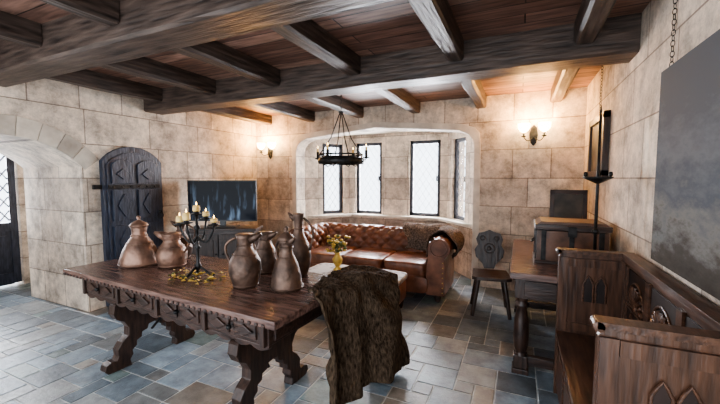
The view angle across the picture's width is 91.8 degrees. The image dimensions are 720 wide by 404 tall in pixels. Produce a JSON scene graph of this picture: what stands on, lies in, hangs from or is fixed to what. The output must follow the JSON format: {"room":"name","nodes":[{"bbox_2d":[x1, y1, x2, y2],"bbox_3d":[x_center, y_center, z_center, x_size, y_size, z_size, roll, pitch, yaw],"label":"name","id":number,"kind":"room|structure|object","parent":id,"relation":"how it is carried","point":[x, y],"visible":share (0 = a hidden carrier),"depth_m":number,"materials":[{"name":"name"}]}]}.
{"room":"historic interior","nodes":[
{"label":"historic interior","id":0,"kind":"room"},
{"bbox_2d":[14,162,30,283],"bbox_3d":[-5.386,-0.049,3.736,0.200,2.590,3.700,2,4,25],"label":"wall","id":1,"kind":"structure","parent":0,"point":[19,176],"depth_m":4.92,"materials":[{"name":"stone"}]},
{"bbox_2d":[0,155,21,285],"bbox_3d":[-4.996,0.197,4.533,0.050,1.930,0.820,2,4,25],"label":"door","id":2,"kind":"structure","parent":1,"relation":"in","point":[10,261],"depth_m":4.83,"materials":[{"name":"blue paint"}]},
{"bbox_2d":[0,79,257,311],"bbox_3d":[-3.628,-0.069,4.030,1.250,2.590,5.700,2,4,25],"label":"wall","id":3,"kind":"structure","parent":0,"point":[64,216],"depth_m":4.12,"materials":[{"name":"stone"}]},
{"bbox_2d":[0,114,98,168],"bbox_3d":[-3.289,-0.560,3.222,0.012,0.499,1.594,2,4,25],"label":"trim","id":4,"kind":"structure","parent":3,"relation":"attached to","point":[25,128],"depth_m":3.51,"materials":[{"name":"stone"}]},
{"bbox_2d":[92,147,163,306],"bbox_3d":[-2.772,0.265,4.267,0.129,1.870,0.810,2,4,25],"label":"door","id":5,"kind":"structure","parent":3,"relation":"in","point":[130,186],"depth_m":4.17,"materials":[{"name":"blue paint"}]},
{"bbox_2d":[0,271,558,403],"bbox_3d":[-1.422,1.252,3.714,7.600,0.004,7.000,2,4,25],"label":"floor","id":6,"kind":"structure","parent":0,"point":[51,353],"depth_m":2.84,"materials":[{"name":"tile"}]},
{"bbox_2d":[63,254,326,403],"bbox_3d":[-1.199,0.931,2.664,2.200,0.780,0.866,2,4,28],"label":"table","id":7,"kind":"object","parent":6,"relation":"on","point":[261,324],"visible":0.76,"depth_m":2.29,"materials":[{"name":"brown wood"}]},
{"bbox_2d":[117,215,157,267],"bbox_3d":[-1.844,0.316,2.918,0.319,0.410,0.319,2,4,25],"label":"copper flagon","id":8,"kind":"object","parent":7,"relation":"on","point":[139,251],"visible":0.89,"depth_m":2.84,"materials":[{"name":"brown metal"}]},
{"bbox_2d":[154,231,189,268],"bbox_3d":[-1.541,0.383,2.860,0.230,0.285,0.240,-3,5,-39],"label":"jug","id":9,"kind":"object","parent":7,"relation":"on","point":[172,253],"visible":0.95,"depth_m":2.79,"materials":[{"name":"brown metal"}]},
{"bbox_2d":[170,221,195,257],"bbox_3d":[-1.610,0.336,3.144,0.190,0.339,0.192,3,5,38],"label":"copper ewer","id":10,"kind":"object","parent":7,"relation":"on","point":[182,240],"visible":0.36,"depth_m":3.12,"materials":[{"name":"brown metal"}]},
{"bbox_2d":[168,203,225,284],"bbox_3d":[-1.197,0.273,2.535,0.584,0.548,0.361,2,4,25],"label":"candelabra","id":11,"kind":"object","parent":7,"relation":"on","point":[185,217],"visible":1,"depth_m":2.53,"materials":[{"name":"metal"}]},
{"bbox_2d":[224,233,261,288],"bbox_3d":[-0.766,0.380,2.323,0.211,0.362,0.210,-3,5,-37],"label":"jug","id":12,"kind":"object","parent":7,"relation":"on","point":[244,269],"visible":1,"depth_m":2.26,"materials":[{"name":"brown metal"}]},
{"bbox_2d":[253,231,276,273],"bbox_3d":[-0.729,0.377,2.675,0.178,0.321,0.174,-1,4,-19],"label":"jug","id":13,"kind":"object","parent":7,"relation":"on","point":[265,249],"visible":0.65,"depth_m":2.62,"materials":[{"name":"brown metal"}]},
{"bbox_2d":[269,226,303,292],"bbox_3d":[-0.480,0.360,2.273,0.222,0.410,0.222,1,4,8],"label":"copper flagon","id":14,"kind":"object","parent":7,"relation":"on","point":[286,275],"visible":1,"depth_m":2.22,"materials":[{"name":"brown metal"}]},
{"bbox_2d":[288,212,313,276],"bbox_3d":[-0.454,0.309,2.588,0.184,0.469,0.186,-3,5,-34],"label":"copper ewer","id":15,"kind":"object","parent":7,"relation":"on","point":[301,249],"visible":0.83,"depth_m":2.54,"materials":[{"name":"brown metal"}]},
{"bbox_2d":[307,264,409,403],"bbox_3d":[-0.009,0.879,2.430,0.513,0.801,0.910,2,4,25],"label":"fur throw","id":16,"kind":"object","parent":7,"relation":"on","point":[361,311],"visible":1,"depth_m":2.30,"materials":[{"name":"brown fur"}]},
{"bbox_2d":[185,225,262,258],"bbox_3d":[-1.922,0.760,4.957,1.000,0.810,0.384,0,4,0],"label":"tv cabinet","id":17,"kind":"object","parent":6,"relation":"on","point":[214,247],"visible":0.32,"depth_m":4.78,"materials":[{"name":"brown wood"}]},
{"bbox_2d":[187,180,256,227],"bbox_3d":[-1.950,0.022,4.953,0.970,0.659,0.200,0,4,0],"label":"television","id":18,"kind":"object","parent":17,"relation":"on","point":[225,200],"visible":0.84,"depth_m":4.93,"materials":[{"name":"plastic"}]},
{"bbox_2d":[309,263,406,307],"bbox_3d":[-0.065,1.016,4.068,1.170,0.420,0.520,2,4,25],"label":"ottoman","id":19,"kind":"object","parent":6,"relation":"on","point":[322,268],"visible":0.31,"depth_m":4.01,"materials":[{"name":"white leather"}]},
{"bbox_2d":[325,234,350,270],"bbox_3d":[-0.268,0.588,4.126,0.307,0.423,0.295,2,4,25],"label":"flower vase","id":20,"kind":"object","parent":19,"relation":"on","point":[337,259],"visible":0.98,"depth_m":4.08,"materials":[{"name":"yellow ceramic"}]},
{"bbox_2d":[289,222,455,301],"bbox_3d":[0.195,0.767,4.981,2.299,0.792,0.974,2,4,25],"label":"sofa","id":21,"kind":"object","parent":6,"relation":"on","point":[379,246],"visible":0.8,"depth_m":4.70,"materials":[{"name":"brown leather"}]},
{"bbox_2d":[403,222,464,258],"bbox_3d":[0.955,0.499,4.741,0.880,0.371,0.893,2,4,25],"label":"throw","id":22,"kind":"object","parent":21,"relation":"on","point":[419,235],"visible":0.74,"depth_m":4.84,"materials":[{"name":"brown fur"}]},
{"bbox_2d":[470,230,511,319],"bbox_3d":[1.469,0.786,3.937,0.418,0.880,0.528,1,4,17],"label":"chair","id":23,"kind":"object","parent":6,"relation":"on","point":[489,250],"visible":1,"depth_m":4.09,"materials":[{"name":"brown wood"}]},
{"bbox_2d":[510,239,557,375],"bbox_3d":[1.777,0.885,3.192,0.730,0.800,1.560,2,4,25],"label":"side table","id":24,"kind":"object","parent":6,"relation":"on","point":[533,281],"visible":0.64,"depth_m":2.66,"materials":[{"name":"brown wood"}]},
{"bbox_2d":[531,217,612,263],"bbox_3d":[1.756,0.326,2.958,0.556,0.345,0.401,2,4,25],"label":"wooden chest","id":25,"kind":"object","parent":24,"relation":"on","point":[550,233],"visible":0.81,"depth_m":2.83,"materials":[{"name":"wood"}]},
{"bbox_2d":[549,190,587,218],"bbox_3d":[2.197,0.153,3.689,0.340,0.562,0.120,2,4,25],"label":"framed panel","id":26,"kind":"object","parent":25,"relation":"on","point":[563,203],"visible":0.6,"depth_m":3.68,"materials":[{"name":"brown wood"}]},
{"bbox_2d":[583,105,613,249],"bbox_3d":[1.682,-0.076,2.473,0.184,1.207,0.188,2,4,25],"label":"candle stand","id":27,"kind":"object","parent":24,"relation":"on","point":[597,180],"visible":0.81,"depth_m":2.46,"materials":[{"name":"black metal"}]},
{"bbox_2d":[553,247,719,403],"bbox_3d":[1.276,0.872,1.745,0.446,1.022,1.395,2,4,25],"label":"gothic settle","id":28,"kind":"object","parent":6,"relation":"on","point":[627,331],"visible":1,"depth_m":1.41,"materials":[{"name":"brown wood"}]},
{"bbox_2d":[0,0,650,115],"bbox_3d":[-1.588,-1.349,3.172,7.600,0.080,6.000,2,4,25],"label":"ceiling","id":29,"kind":"structure","parent":0,"point":[393,26],"depth_m":2.69,"materials":[{"name":"brown wood"}]},
{"bbox_2d":[0,10,41,47],"bbox_3d":[-2.579,-1.143,1.913,0.139,0.158,1.285,2,4,25],"label":"joist","id":30,"kind":"object","parent":29,"relation":"attached to","point":[13,28],"depth_m":2.37,"materials":[{"name":"brown wood"}]},
{"bbox_2d":[39,0,118,26],"bbox_3d":[-1.777,-1.118,1.547,0.136,0.158,1.285,2,4,25],"label":"joist","id":31,"kind":"object","parent":29,"relation":"attached to","point":[104,12],"depth_m":2.00,"materials":[{"name":"brown wood"}]},
{"bbox_2d":[45,69,161,101],"bbox_3d":[-2.730,-1.263,3.694,0.143,0.160,1.275,2,4,25],"label":"joist","id":32,"kind":"object","parent":29,"relation":"attached to","point":[85,78],"depth_m":3.72,"materials":[{"name":"brown wood"}]},
{"bbox_2d":[100,57,215,94],"bbox_3d":[-1.930,-1.238,3.329,0.143,0.160,1.275,2,4,25],"label":"joist","id":33,"kind":"object","parent":29,"relation":"attached to","point":[143,67],"depth_m":3.34,"materials":[{"name":"brown wood"}]},
{"bbox_2d":[0,0,394,86],"bbox_3d":[-1.029,-1.105,2.066,5.046,0.254,0.277,2,4,25],"label":"ceiling beam","id":34,"kind":"structure","parent":29,"relation":"attached to","point":[71,43],"depth_m":2.10,"materials":[{"name":"brown wood"}]},
{"bbox_2d":[171,41,279,86],"bbox_3d":[-1.129,-1.213,2.963,0.140,0.160,1.275,2,4,25],"label":"joist","id":35,"kind":"object","parent":29,"relation":"attached to","point":[215,53],"depth_m":2.96,"materials":[{"name":"brown wood"}]},
{"bbox_2d":[201,107,271,124],"bbox_3d":[-1.976,-1.373,5.335,0.145,0.163,1.785,2,4,25],"label":"joist","id":36,"kind":"object","parent":29,"relation":"attached to","point":[230,112],"depth_m":5.49,"materials":[{"name":"brown wood"}]},
{"bbox_2d":[248,102,314,121],"bbox_3d":[-1.175,-1.349,4.970,0.145,0.163,1.785,2,4,25],"label":"joist","id":37,"kind":"object","parent":29,"relation":"attached to","point":[282,108],"depth_m":5.12,"materials":[{"name":"brown wood"}]},
{"bbox_2d":[270,19,360,75],"bbox_3d":[-0.320,-1.189,2.593,0.140,0.159,1.275,2,4,25],"label":"joist","id":38,"kind":"object","parent":29,"relation":"attached to","point":[308,35],"depth_m":2.57,"materials":[{"name":"brown wood"}]},
{"bbox_2d":[305,95,363,117],"bbox_3d":[-0.373,-1.325,4.604,0.141,0.160,1.785,2,4,25],"label":"joist","id":39,"kind":"object","parent":29,"relation":"attached to","point":[350,108],"depth_m":4.74,"materials":[{"name":"brown wood"}]},
{"bbox_2d":[315,95,369,166],"bbox_3d":[-0.213,-0.880,3.951,0.532,0.961,0.532,-1,4,-21],"label":"chandelier","id":40,"kind":"object","parent":29,"relation":"hanging from","point":[328,159],"visible":0.93,"depth_m":3.85,"materials":[{"name":"metal"}]},
{"bbox_2d":[374,88,419,112],"bbox_3d":[0.434,-1.300,4.235,0.137,0.160,1.785,2,4,25],"label":"joist","id":41,"kind":"object","parent":29,"relation":"attached to","point":[398,96],"depth_m":4.33,"materials":[{"name":"brown wood"}]},
{"bbox_2d":[408,0,463,61],"bbox_3d":[0.497,-1.163,2.220,0.137,0.159,1.275,2,4,25],"label":"joist","id":42,"kind":"object","parent":29,"relation":"attached to","point":[437,16],"depth_m":2.20,"materials":[{"name":"brown wood"}]},
{"bbox_2d":[461,79,486,108],"bbox_3d":[1.252,-1.275,3.861,0.137,0.160,1.785,2,4,25],"label":"joist","id":43,"kind":"object","parent":29,"relation":"attached to","point":[475,89],"depth_m":3.91,"materials":[{"name":"brown wood"}]},
{"bbox_2d":[550,68,579,102],"bbox_3d":[2.052,-1.250,3.496,0.136,0.160,1.785,2,4,25],"label":"joist","id":44,"kind":"object","parent":29,"relation":"attached to","point":[563,80],"depth_m":3.55,"materials":[{"name":"brown wood"}]},
{"bbox_2d":[574,0,616,44],"bbox_3d":[1.297,-1.138,1.854,0.138,0.159,1.275,2,4,25],"label":"joist","id":45,"kind":"object","parent":29,"relation":"attached to","point":[592,15],"depth_m":2.11,"materials":[{"name":"brown wood"}]},
{"bbox_2d":[305,135,348,225],"bbox_3d":[-0.644,-0.120,6.534,0.878,2.350,0.220,-2,4,-28],"label":"wall","id":46,"kind":"structure","parent":0,"point":[313,169],"depth_m":6.33,"materials":[{"name":"stone"}]},
{"bbox_2d":[323,144,342,213],"bbox_3d":[-0.521,-0.429,6.519,0.420,1.290,0.075,-2,4,-28],"label":"window","id":47,"kind":"structure","parent":46,"relation":"in","point":[339,146],"depth_m":6.56,"materials":[{"name":"metal"}]},
{"bbox_2d":[348,130,421,135],"bbox_3d":[0.517,-1.236,5.935,3.140,0.060,0.850,2,4,25],"label":"ceiling","id":48,"kind":"structure","parent":0,"point":[376,131],"depth_m":6.12,"materials":[{"name":"stone"}]},
{"bbox_2d":[143,13,641,114],"bbox_3d":[-0.381,-1.201,3.478,5.046,0.255,0.280,2,4,25],"label":"ceiling beam","id":49,"kind":"structure","parent":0,"point":[554,48],"depth_m":2.90,"materials":[{"name":"brown wood"}]},
{"bbox_2d":[349,131,447,226],"bbox_3d":[0.677,-0.108,6.362,1.840,2.350,0.220,2,4,25],"label":"wall","id":50,"kind":"structure","parent":0,"point":[395,146],"depth_m":6.23,"materials":[{"name":"stone"}]},
{"bbox_2d":[357,142,381,213],"bbox_3d":[0.182,-0.439,6.509,0.520,1.310,0.075,2,4,25],"label":"window","id":51,"kind":"structure","parent":50,"relation":"in","point":[359,145],"depth_m":6.53,"materials":[{"name":"metal"}]},
{"bbox_2d":[308,213,471,226],"bbox_3d":[0.485,0.282,5.970,2.815,0.045,0.680,2,4,25],"label":"window sill","id":52,"kind":"structure","parent":50,"relation":"attached to","point":[447,220],"depth_m":6.14,"materials":[{"name":"stone"}]},
{"bbox_2d":[410,140,440,216],"bbox_3d":[1.137,-0.409,6.073,0.540,1.310,0.075,2,4,25],"label":"window","id":53,"kind":"structure","parent":50,"relation":"in","point":[412,143],"depth_m":6.09,"materials":[{"name":"metal"}]},
{"bbox_2d":[256,87,586,290],"bbox_3d":[0.474,-0.164,5.421,5.050,2.590,0.250,2,4,25],"label":"wall","id":54,"kind":"structure","parent":0,"point":[517,177],"depth_m":4.65,"materials":[{"name":"stone"}]},
{"bbox_2d":[257,142,275,158],"bbox_3d":[-1.620,-0.892,6.096,0.370,0.270,0.179,2,4,25],"label":"wall sconce","id":55,"kind":"object","parent":54,"relation":"attached to","point":[271,145],"visible":1,"depth_m":6.07,"materials":[{"name":"glass"}]},
{"bbox_2d":[292,122,480,285],"bbox_3d":[0.233,-0.044,5.394,3.070,2.355,0.014,2,4,25],"label":"trim","id":56,"kind":"structure","parent":54,"relation":"attached to","point":[473,132],"depth_m":4.91,"materials":[{"name":"stone"}]},
{"bbox_2d":[518,122,550,145],"bbox_3d":[2.171,-0.844,4.359,0.370,0.270,0.179,2,4,25],"label":"wall sconce","id":57,"kind":"object","parent":54,"relation":"attached to","point":[544,126],"visible":1,"depth_m":4.35,"materials":[{"name":"glass"}]},
{"bbox_2d":[447,132,473,278],"bbox_3d":[1.670,-0.048,5.477,0.220,2.350,0.878,-1,4,-13],"label":"wall","id":58,"kind":"structure","parent":0,"point":[462,261],"depth_m":5.40,"materials":[{"name":"stone"}]},
{"bbox_2d":[454,137,465,220],"bbox_3d":[1.604,-0.361,5.511,0.075,1.290,0.420,-1,4,-13],"label":"window","id":59,"kind":"structure","parent":58,"relation":"in","point":[457,141],"depth_m":5.65,"materials":[{"name":"metal"}]},
{"bbox_2d":[583,0,719,307],"bbox_3d":[1.697,0.087,1.735,0.250,2.590,5.950,2,4,25],"label":"wall","id":60,"kind":"structure","parent":0,"point":[631,90],"depth_m":2.26,"materials":[{"name":"stone"}]},
{"bbox_2d":[587,66,610,176],"bbox_3d":[2.299,-0.781,3.357,0.050,1.083,0.720,2,4,25],"label":"framed painting","id":61,"kind":"object","parent":60,"relation":"attached to","point":[606,114],"visible":0.86,"depth_m":3.31,"materials":[{"name":"wood"}]},
{"bbox_2d":[651,0,719,300],"bbox_3d":[1.369,-0.409,1.328,0.034,1.535,1.200,2,4,25],"label":"painting","id":62,"kind":"object","parent":60,"relation":"attached to","point":[686,209],"visible":1,"depth_m":1.50,"materials":[{"name":"fabric"}]}
]}

